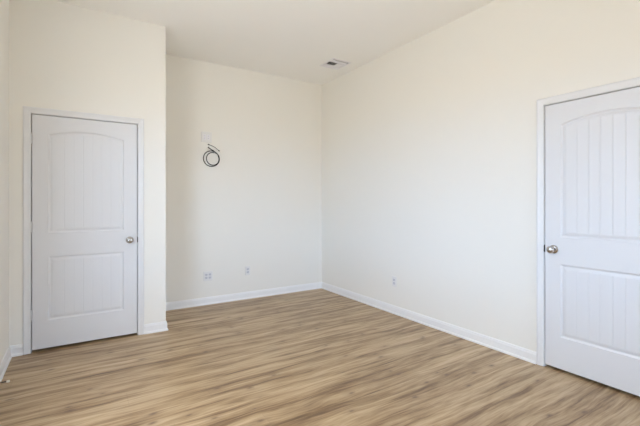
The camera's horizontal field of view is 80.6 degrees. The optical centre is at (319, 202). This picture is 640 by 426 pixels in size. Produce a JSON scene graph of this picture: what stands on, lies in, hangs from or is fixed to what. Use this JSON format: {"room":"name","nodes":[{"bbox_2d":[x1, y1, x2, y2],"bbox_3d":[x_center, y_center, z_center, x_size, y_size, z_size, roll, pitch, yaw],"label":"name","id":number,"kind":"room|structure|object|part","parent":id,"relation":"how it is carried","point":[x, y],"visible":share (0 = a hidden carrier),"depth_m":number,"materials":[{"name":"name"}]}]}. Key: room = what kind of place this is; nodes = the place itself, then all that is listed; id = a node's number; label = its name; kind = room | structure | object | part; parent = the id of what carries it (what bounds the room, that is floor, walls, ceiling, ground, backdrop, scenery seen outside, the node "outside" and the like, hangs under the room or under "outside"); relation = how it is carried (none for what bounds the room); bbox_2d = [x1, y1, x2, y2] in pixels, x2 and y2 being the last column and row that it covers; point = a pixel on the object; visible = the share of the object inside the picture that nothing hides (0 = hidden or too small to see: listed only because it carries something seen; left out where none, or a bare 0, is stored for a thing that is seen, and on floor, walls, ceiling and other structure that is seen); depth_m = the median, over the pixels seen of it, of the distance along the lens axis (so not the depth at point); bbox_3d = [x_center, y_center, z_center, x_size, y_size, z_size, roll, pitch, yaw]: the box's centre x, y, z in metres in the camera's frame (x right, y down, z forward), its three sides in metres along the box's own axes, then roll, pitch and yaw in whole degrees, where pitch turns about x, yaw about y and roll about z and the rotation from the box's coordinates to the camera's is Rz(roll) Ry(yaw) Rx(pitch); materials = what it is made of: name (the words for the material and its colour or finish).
{"room":"empty bedroom","nodes":[
{"label":"empty bedroom","id":0,"kind":"room"},
{"bbox_2d":[0,0,8,362],"bbox_3d":[-1.172,-0.244,0.784,0.140,3.061,6.981,0,0,-33],"label":"wall","id":1,"kind":"structure","parent":0,"point":[4,4],"depth_m":2.95,"materials":[{"name":"white paint"}]},
{"bbox_2d":[0,346,11,381],"bbox_3d":[-0.905,1.240,0.515,0.021,0.092,6.242,0,0,-33],"label":"baseboard","id":2,"kind":"structure","parent":1,"relation":"attached to","point":[7,357],"depth_m":2.91,"materials":[{"name":"white paint"}]},
{"bbox_2d":[9,0,165,345],"bbox_3d":[-2.111,-0.244,3.530,1.227,3.061,0.140,0,0,-33],"label":"wall","id":3,"kind":"structure","parent":0,"point":[63,56],"depth_m":3.45,"materials":[{"name":"white paint"}]},
{"bbox_2d":[23,106,143,354],"bbox_3d":[-2.154,0.234,3.495,0.936,2.104,0.154,0,0,-33],"label":"trim","id":4,"kind":"structure","parent":3,"relation":"attached to","point":[28,111],"depth_m":3.25,"materials":[{"name":"white paint"}]},
{"bbox_2d":[31,114,136,349],"bbox_3d":[-2.116,0.254,3.426,0.821,2.019,0.102,0,0,-33],"label":"door","id":5,"kind":"structure","parent":3,"relation":"in","point":[84,221],"depth_m":3.42,"materials":[{"name":"white paint"}]},
{"bbox_3d":[-2.123,-0.189,3.446,0.588,0.906,0.010,0,0,-33],"label":"panel","id":6,"kind":"part","parent":5,"relation":"part of","materials":[{"name":"white paint"}]},
{"bbox_3d":[-2.123,0.746,3.446,0.588,0.556,0.010,0,0,-33],"label":"panel","id":7,"kind":"part","parent":5,"relation":"part of","materials":[{"name":"white paint"}]},
{"bbox_2d":[166,54,321,302],"bbox_3d":[-1.519,-0.244,4.784,3.854,3.061,0.140,0,0,-33],"label":"wall","id":8,"kind":"structure","parent":0,"point":[259,208],"depth_m":4.98,"materials":[{"name":"white paint"}]},
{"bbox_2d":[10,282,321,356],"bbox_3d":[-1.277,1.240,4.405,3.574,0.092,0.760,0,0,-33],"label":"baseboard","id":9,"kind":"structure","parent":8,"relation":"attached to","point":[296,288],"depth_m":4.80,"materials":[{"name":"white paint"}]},
{"bbox_2d":[201,131,211,142],"bbox_3d":[-1.428,-0.826,4.750,0.134,0.130,0.014,0,0,-33],"label":"wall plate","id":10,"kind":"object","parent":8,"relation":"attached to","point":[205,136],"visible":1,"depth_m":4.75,"materials":[{"name":"white plastic"}]},
{"bbox_2d":[203,271,212,280],"bbox_3d":[-1.414,0.928,4.763,0.118,0.118,0.009,0,0,-33],"label":"power outlet","id":11,"kind":"object","parent":8,"relation":"attached to","point":[207,276],"visible":1,"depth_m":4.76,"materials":[{"name":"white plastic"}]},
{"bbox_2d":[203,144,219,166],"bbox_3d":[-1.373,-0.597,4.774,0.212,0.286,0.038,0,0,-35],"label":"coiled cable","id":12,"kind":"object","parent":8,"relation":"hanging from","point":[213,151],"visible":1,"depth_m":4.77,"materials":[{"name":"grey plastic"}]},
{"bbox_2d":[245,266,249,274],"bbox_3d":[-0.967,0.910,5.048,0.072,0.118,0.009,0,0,-33],"label":"power outlet","id":13,"kind":"object","parent":8,"relation":"attached to","point":[247,268],"visible":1,"depth_m":5.04,"materials":[{"name":"white plastic"}]},
{"bbox_2d":[55,0,494,84],"bbox_3d":[0.395,-1.835,1.782,3.854,0.120,7.261,0,0,-33],"label":"ceiling","id":14,"kind":"structure","parent":0,"point":[291,39],"depth_m":3.82,"materials":[{"name":"white paint"}]},
{"bbox_2d":[320,58,350,69],"bbox_3d":[0.196,-1.847,4.829,0.284,0.157,0.309,0,0,-33],"label":"ceiling vent","id":15,"kind":"object","parent":14,"relation":"in","point":[333,63],"visible":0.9,"depth_m":4.84,"materials":[{"name":"white metal"}]},
{"bbox_2d":[0,288,639,425],"bbox_3d":[0.842,1.336,2.066,4.914,0.100,7.261,0,0,-33],"label":"floor","id":16,"kind":"structure","parent":0,"point":[315,357],"depth_m":2.73,"materials":[{"name":"brown wood"}]},
{"bbox_2d":[322,0,639,351],"bbox_3d":[1.961,-0.244,2.779,0.140,3.061,6.981,0,0,-33],"label":"wall","id":17,"kind":"structure","parent":0,"point":[429,144],"depth_m":3.64,"materials":[{"name":"white paint"}]},
{"bbox_2d":[392,276,396,286],"bbox_3d":[0.860,0.914,4.368,0.009,0.118,0.072,0,0,-33],"label":"power outlet","id":18,"kind":"object","parent":17,"relation":"attached to","point":[394,279],"visible":1,"depth_m":4.36,"materials":[{"name":"white plastic"}]},
{"bbox_2d":[321,282,536,363],"bbox_3d":[1.893,1.240,2.736,0.021,0.092,6.981,0,0,-33],"label":"baseboard","id":19,"kind":"structure","parent":17,"relation":"attached to","point":[519,352],"depth_m":3.75,"materials":[{"name":"white paint"}]},
{"bbox_2d":[537,77,639,365],"bbox_3d":[2.037,0.234,2.647,0.154,2.104,0.936,0,0,-33],"label":"trim","id":20,"kind":"structure","parent":17,"relation":"attached to","point":[634,82],"depth_m":2.96,"materials":[{"name":"white paint"}]},
{"bbox_2d":[545,87,639,395],"bbox_3d":[1.974,0.254,2.601,0.102,2.019,0.821,0,0,-33],"label":"door","id":21,"kind":"structure","parent":17,"relation":"in","point":[592,144],"depth_m":2.68,"materials":[{"name":"white paint"}]},
{"bbox_3d":[1.758,0.359,2.877,0.036,0.054,0.054,0,0,-33],"label":"knob","id":22,"kind":"part","parent":21,"relation":"part of","materials":[{"name":"silver metal"}]},
{"bbox_3d":[1.988,-0.189,2.616,0.010,0.906,0.588,0,0,-33],"label":"panel","id":23,"kind":"part","parent":21,"relation":"part of","materials":[{"name":"white paint"}]},
{"bbox_3d":[1.988,0.746,2.616,0.010,0.556,0.588,0,0,-33],"label":"panel","id":24,"kind":"part","parent":21,"relation":"part of","materials":[{"name":"white paint"}]}
]}

